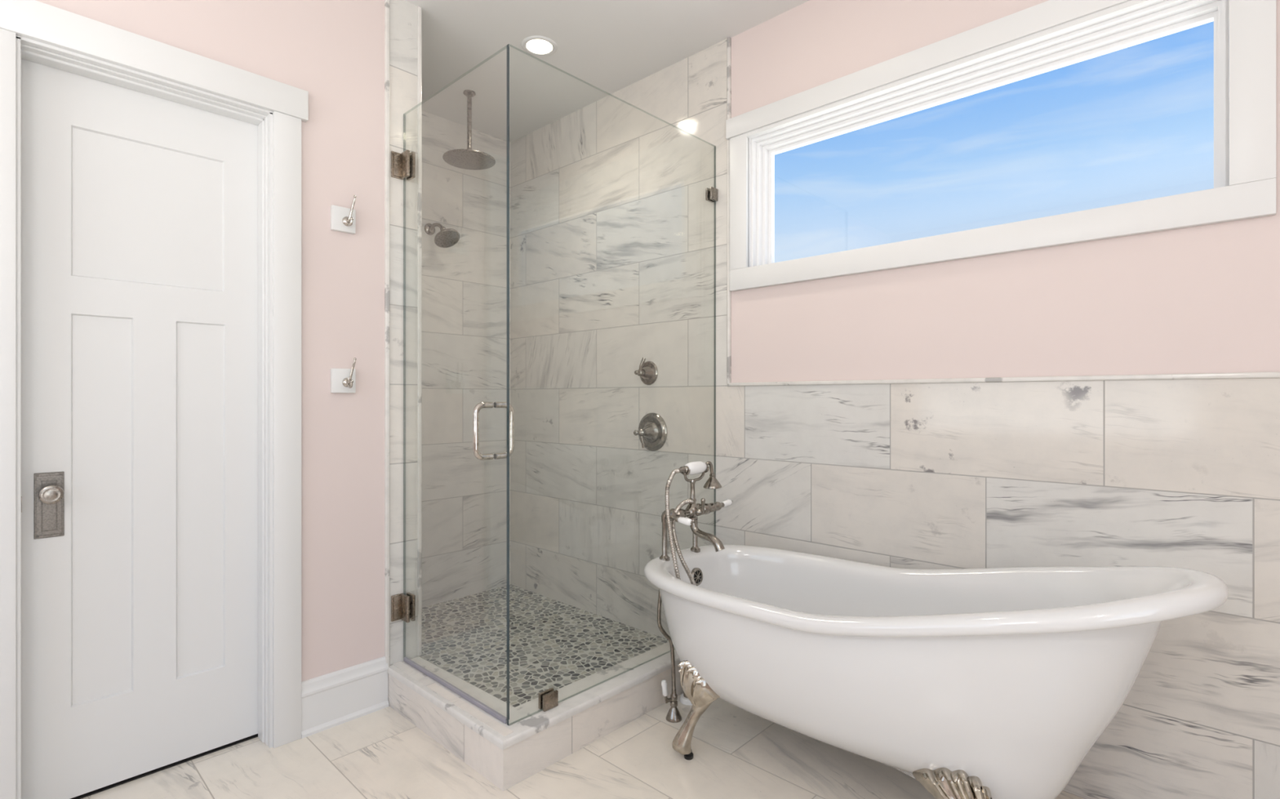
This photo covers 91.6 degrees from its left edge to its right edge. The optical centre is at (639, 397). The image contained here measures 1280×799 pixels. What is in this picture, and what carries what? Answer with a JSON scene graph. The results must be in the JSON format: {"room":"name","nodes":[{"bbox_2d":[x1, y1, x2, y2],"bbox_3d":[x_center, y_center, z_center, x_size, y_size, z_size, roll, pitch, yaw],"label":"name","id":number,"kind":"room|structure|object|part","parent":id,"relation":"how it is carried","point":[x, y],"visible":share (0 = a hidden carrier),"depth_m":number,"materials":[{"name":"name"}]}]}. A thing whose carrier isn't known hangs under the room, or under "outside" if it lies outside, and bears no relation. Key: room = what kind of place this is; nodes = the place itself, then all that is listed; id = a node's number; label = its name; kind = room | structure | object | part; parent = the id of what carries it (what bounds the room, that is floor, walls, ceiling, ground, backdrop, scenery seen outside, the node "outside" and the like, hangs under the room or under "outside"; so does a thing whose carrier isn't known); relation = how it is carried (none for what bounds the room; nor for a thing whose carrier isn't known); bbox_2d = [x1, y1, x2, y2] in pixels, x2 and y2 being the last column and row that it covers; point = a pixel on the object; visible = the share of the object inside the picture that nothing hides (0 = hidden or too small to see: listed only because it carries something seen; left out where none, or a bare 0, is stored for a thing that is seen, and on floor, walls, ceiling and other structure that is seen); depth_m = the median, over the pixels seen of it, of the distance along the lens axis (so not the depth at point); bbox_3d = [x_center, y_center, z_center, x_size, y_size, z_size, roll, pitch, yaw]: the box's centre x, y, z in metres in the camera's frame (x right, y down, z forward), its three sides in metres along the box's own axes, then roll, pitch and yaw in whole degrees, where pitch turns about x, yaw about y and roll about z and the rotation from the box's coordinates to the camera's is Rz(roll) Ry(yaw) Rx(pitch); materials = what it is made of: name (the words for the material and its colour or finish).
{"room":"bathroom","nodes":[
{"label":"bathroom","id":0,"kind":"room"},
{"bbox_2d":[35,0,384,681],"bbox_3d":[-1.895,-0.191,1.510,0.130,2.742,2.548,0,0,43],"label":"wall","id":1,"kind":"structure","parent":0,"point":[333,51],"depth_m":2.24,"materials":[{"name":"pink paint"}]},
{"bbox_2d":[0,28,16,798],"bbox_3d":[-1.688,0.107,1.620,0.020,2.146,0.091,0,0,43],"label":"trim","id":2,"kind":"structure","parent":1,"relation":"attached to","point":[7,38],"depth_m":1.64,"materials":[{"name":"white paint"}]},
{"bbox_2d":[16,35,272,798],"bbox_3d":[-1.542,0.107,1.969,0.256,2.146,0.645,0,0,43],"label":"door","id":3,"kind":"structure","parent":1,"relation":"in","point":[144,202],"depth_m":1.92,"materials":[{"name":"white paint"}]},
{"bbox_3d":[-1.686,0.306,1.777,0.008,0.186,0.063,0,0,43],"label":"plate","id":4,"kind":"part","parent":3,"relation":"part of","materials":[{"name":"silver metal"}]},
{"bbox_3d":[-1.663,0.271,1.756,0.060,0.054,0.054,0,0,43],"label":"knob","id":5,"kind":"part","parent":3,"relation":"part of","materials":[{"name":"silver metal"}]},
{"bbox_2d":[0,0,308,122],"bbox_3d":[-1.449,-1.016,1.871,0.026,0.101,0.835,0,0,43],"label":"trim","id":6,"kind":"structure","parent":1,"relation":"attached to","point":[33,20],"depth_m":1.84,"materials":[{"name":"white paint"}]},
{"bbox_2d":[272,111,301,748],"bbox_3d":[-1.208,0.107,2.132,0.020,2.146,0.086,0,0,43],"label":"trim","id":7,"kind":"structure","parent":1,"relation":"attached to","point":[286,129],"depth_m":2.12,"materials":[{"name":"white paint"}]},
{"bbox_2d":[330,357,355,392],"bbox_3d":[-1.063,-0.081,2.252,0.067,0.127,0.083,0,0,43],"label":"robe hook","id":8,"kind":"object","parent":1,"relation":"attached to","point":[342,380],"visible":1,"depth_m":2.25,"materials":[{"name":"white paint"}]},
{"bbox_2d":[330,195,356,234],"bbox_3d":[-1.063,-0.668,2.252,0.067,0.127,0.083,0,0,43],"label":"robe hook","id":9,"kind":"object","parent":1,"relation":"attached to","point":[343,220],"visible":1,"depth_m":2.25,"materials":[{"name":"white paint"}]},
{"bbox_2d":[301,656,389,738],"bbox_3d":[-1.073,1.086,2.275,0.022,0.188,0.308,0,0,43],"label":"baseboard","id":10,"kind":"structure","parent":1,"relation":"attached to","point":[330,700],"depth_m":2.26,"materials":[{"name":"white paint"}]},
{"bbox_2d":[384,0,422,700],"bbox_3d":[-1.228,-0.191,2.723,0.842,2.742,0.148,0,0,43],"label":"wall pier","id":11,"kind":"object","parent":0,"point":[402,18],"visible":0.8,"depth_m":2.44,"materials":[{"name":"stone"}]},
{"bbox_3d":[-0.978,-0.191,2.398,0.032,2.742,0.016,0,0,43],"label":"edge trim","id":12,"kind":"part","parent":11,"relation":"part of","materials":[{"name":"stone"}]},
{"bbox_3d":[-0.885,-0.266,2.492,0.022,2.592,0.016,0,0,43],"label":"edge trim","id":13,"kind":"part","parent":11,"relation":"part of","materials":[{"name":"stone"}]},
{"bbox_2d":[391,46,514,723],"bbox_3d":[-0.670,-0.041,2.204,0.700,2.139,0.154,0,0,43],"label":"shower door","id":14,"kind":"structure","parent":11,"relation":"attached to","point":[403,164],"depth_m":2.20,"materials":[{"name":"clear glass"}]},
{"bbox_3d":[-0.502,0.106,1.988,0.020,0.187,0.069,0,0,43],"label":"handle","id":15,"kind":"part","parent":14,"relation":"part of","materials":[{"name":"silver metal"}]},
{"bbox_3d":[-0.446,0.106,2.048,0.020,0.187,0.073,0,0,43],"label":"handle","id":16,"kind":"part","parent":14,"relation":"part of","materials":[{"name":"silver metal"}]},
{"bbox_2d":[422,111,510,607],"bbox_3d":[-1.181,-0.166,3.475,0.120,2.792,1.120,0,0,43],"label":"wall","id":17,"kind":"structure","parent":0,"point":[464,283],"depth_m":3.56,"materials":[{"name":"stone"}]},
{"bbox_2d":[424,222,459,248],"bbox_3d":[-1.064,-0.883,3.358,0.212,0.145,0.137,0,0,43],"label":"shower head","id":18,"kind":"object","parent":17,"relation":"attached to","point":[446,237],"visible":1,"depth_m":3.34},
{"bbox_3d":[-1.103,-0.924,3.376,0.122,0.052,0.024,0,0,35],"label":"arm","id":19,"kind":"part","parent":18,"relation":"part of","materials":[{"name":"silver metal"}]},
{"bbox_2d":[420,584,669,707],"bbox_3d":[-0.578,1.170,2.896,1.553,0.060,1.040,0,0,43],"label":"floor","id":20,"kind":"structure","parent":0,"point":[554,644],"depth_m":2.92,"materials":[{"name":"stone"}]},
{"bbox_2d":[81,694,1084,798],"bbox_3d":[0.035,1.230,0.643,4.570,0.100,3.925,0,0,43],"label":"floor","id":21,"kind":"structure","parent":0,"point":[738,753],"depth_m":1.98,"materials":[{"name":"tile"}]},
{"bbox_2d":[386,642,683,791],"bbox_3d":[-0.298,1.104,2.547,0.779,0.151,1.157,0,0,43],"label":"shower curb","id":22,"kind":"object","parent":21,"relation":"on","point":[589,708],"visible":0.8,"depth_m":2.12,"materials":[{"name":"stone"}]},
{"bbox_2d":[506,44,718,725],"bbox_3d":[-0.042,-0.041,2.352,0.034,2.139,1.090,0,0,43],"label":"glass screen","id":23,"kind":"object","parent":22,"relation":"on","point":[548,699],"visible":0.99,"depth_m":2.04,"materials":[{"name":"clear glass"}]},
{"bbox_2d":[657,589,682,723],"bbox_3d":[0.110,0.899,2.292,0.089,0.562,0.061,0,0,13],"label":"supply pipe","id":24,"kind":"object","parent":21,"relation":"on","point":[673,716],"visible":0.88,"depth_m":2.28,"materials":[{"name":"silver metal"}]},
{"bbox_3d":[0.104,1.105,2.285,0.030,0.030,0.020,0,0,-10],"label":"valve stem","id":25,"kind":"part","parent":24,"relation":"part of","materials":[{"name":"silver metal"}]},
{"bbox_2d":[680,691,692,705],"bbox_3d":[0.191,0.900,2.424,0.072,0.560,0.072,0,0,43],"label":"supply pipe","id":26,"kind":"object","parent":21,"relation":"on","point":[684,700],"visible":0.17,"depth_m":2.40,"materials":[{"name":"metal"}]},
{"bbox_2d":[644,544,1228,798],"bbox_3d":[0.689,0.787,1.860,1.554,0.786,0.682,0,0,43],"label":"bathtub","id":27,"kind":"object","parent":21,"relation":"on","point":[980,683],"visible":0.99,"depth_m":1.57,"materials":[{"name":"white ceramic"}]},
{"bbox_2d":[659,466,732,560],"bbox_3d":[0.249,0.425,2.304,0.222,0.335,0.392,0,0,43],"label":"tub faucet","id":28,"kind":"object","parent":27,"relation":"on","point":[692,510],"visible":0.91,"depth_m":2.26,"materials":[{"name":"silver metal"}]},
{"bbox_3d":[0.122,0.421,2.171,0.037,0.022,0.022,0,0,43],"label":"handle","id":29,"kind":"part","parent":28,"relation":"part of","materials":[{"name":"silver metal"}]},
{"bbox_3d":[0.192,0.346,2.286,0.025,0.092,0.028,0,0,43],"label":"stem","id":30,"kind":"part","parent":28,"relation":"part of","materials":[{"name":"silver metal"}]},
{"bbox_2d":[664,461,721,585],"bbox_3d":[0.213,0.486,2.267,0.105,0.501,0.303,0,0,37],"label":"shower","id":31,"kind":"object","parent":28,"relation":"on","point":[695,467],"visible":0.81,"depth_m":2.19,"materials":[{"name":"metal"}]},
{"bbox_3d":[0.224,0.397,2.264,0.040,0.069,0.028,0,0,43],"label":"diverter lever","id":32,"kind":"part","parent":28,"relation":"part of","materials":[{"name":"silver metal"}]},
{"bbox_3d":[0.238,0.488,2.246,0.160,0.121,0.038,0,0,43],"label":"spout","id":33,"kind":"part","parent":28,"relation":"part of","materials":[{"name":"silver metal"}]},
{"bbox_3d":[0.301,0.417,2.402,0.034,0.034,0.062,0,0,43],"label":"handle","id":34,"kind":"part","parent":28,"relation":"part of","materials":[{"name":"silver metal"}]},
{"bbox_2d":[405,0,808,142],"bbox_3d":[-0.184,-1.612,0.849,5.170,0.100,3.925,0,0,43],"label":"ceiling","id":35,"kind":"structure","parent":0,"point":[605,47],"depth_m":2.76,"materials":[{"name":"paint"}]},
{"bbox_2d":[442,89,495,169],"bbox_3d":[-0.873,-1.387,3.186,0.262,0.350,0.262,0,0,43],"label":"shower head","id":36,"kind":"object","parent":35,"relation":"hanging from","point":[468,158],"visible":1,"depth_m":3.17},
{"bbox_2d":[521,35,557,56],"bbox_3d":[-0.446,-1.560,2.763,0.158,0.007,0.158,0,0,43],"label":"recessed light","id":37,"kind":"object","parent":35,"relation":"in","point":[540,46],"visible":1,"depth_m":2.76,"materials":[{"name":"white paint"}]},
{"bbox_2d":[510,0,1279,798],"bbox_3d":[1.054,-0.166,2.167,5.170,2.792,0.157,0,0,43],"label":"wall","id":38,"kind":"structure","parent":0,"point":[1115,402],"depth_m":2.22,"materials":[{"name":"pink paint"}]},
{"bbox_2d":[634,357,657,385],"bbox_3d":[0.010,-0.128,2.984,0.116,0.131,0.098,0,0,43],"label":"shower valve","id":39,"kind":"object","parent":38,"relation":"attached to","point":[647,371],"visible":1,"depth_m":2.98,"materials":[{"name":"silver metal"}]},
{"bbox_3d":[-0.005,-0.120,2.968,0.032,0.032,0.054,0,0,43],"label":"knob","id":40,"kind":"part","parent":39,"relation":"part of","materials":[{"name":"silver metal"}]},
{"bbox_3d":[0.011,-0.158,2.967,0.035,0.070,0.018,0,0,22],"label":"lever","id":41,"kind":"part","parent":39,"relation":"part of","materials":[{"name":"silver metal"}]},
{"bbox_2d":[633,413,666,451],"bbox_3d":[0.018,0.164,2.955,0.184,0.184,0.129,0,0,43],"label":"shower valve","id":42,"kind":"object","parent":38,"relation":"attached to","point":[651,433],"visible":1,"depth_m":2.96,"materials":[{"name":"silver metal"}]},
{"bbox_3d":[-0.004,0.164,2.933,0.038,0.038,0.067,0,0,43],"label":"knob","id":43,"kind":"part","parent":42,"relation":"part of","materials":[{"name":"silver metal"}]},
{"bbox_3d":[0.014,0.203,2.945,0.030,0.068,0.019,0,0,-7],"label":"lever","id":44,"kind":"part","parent":42,"relation":"part of","materials":[{"name":"silver metal"}]},
{"bbox_3d":[0.386,-0.806,2.699,0.014,1.512,0.018,0,0,43],"label":"tile edge trim","id":45,"kind":"part","parent":38,"relation":"part of","materials":[{"name":"stone"}]},
{"bbox_2d":[729,133,748,270],"bbox_3d":[0.424,-0.833,2.658,0.085,0.567,0.023,0,0,43],"label":"trim","id":46,"kind":"structure","parent":38,"relation":"attached to","point":[739,144],"depth_m":2.64,"materials":[{"name":"white paint"}]},
{"bbox_2d":[725,0,1155,139],"bbox_3d":[0.994,-1.157,2.117,1.685,0.082,0.030,0,0,43],"label":"trim","id":47,"kind":"structure","parent":38,"relation":"attached to","point":[1049,14],"depth_m":2.12,"materials":[{"name":"white paint"}]},
{"bbox_2d":[748,0,1228,266],"bbox_3d":[1.047,-0.824,2.181,1.488,0.565,0.147,0,0,43],"label":"window","id":48,"kind":"structure","parent":38,"relation":"in","point":[1157,19],"depth_m":2.04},
{"bbox_2d":[729,177,1276,291],"bbox_3d":[0.993,-0.504,2.123,1.647,0.089,0.023,0,0,43],"label":"trim","id":49,"kind":"structure","parent":38,"relation":"attached to","point":[1255,199],"depth_m":1.90,"materials":[{"name":"white paint"}]},
{"bbox_3d":[1.593,-0.058,1.566,3.321,0.015,0.018,0,0,43],"label":"tile edge trim","id":50,"kind":"part","parent":38,"relation":"part of","materials":[{"name":"stone"}]},
{"bbox_2d":[1228,0,1276,186],"bbox_3d":[1.562,-0.833,1.589,0.086,0.567,0.023,0,0,43],"label":"trim","id":51,"kind":"structure","parent":38,"relation":"attached to","point":[1252,24],"depth_m":1.58,"materials":[{"name":"white paint"}]}
]}

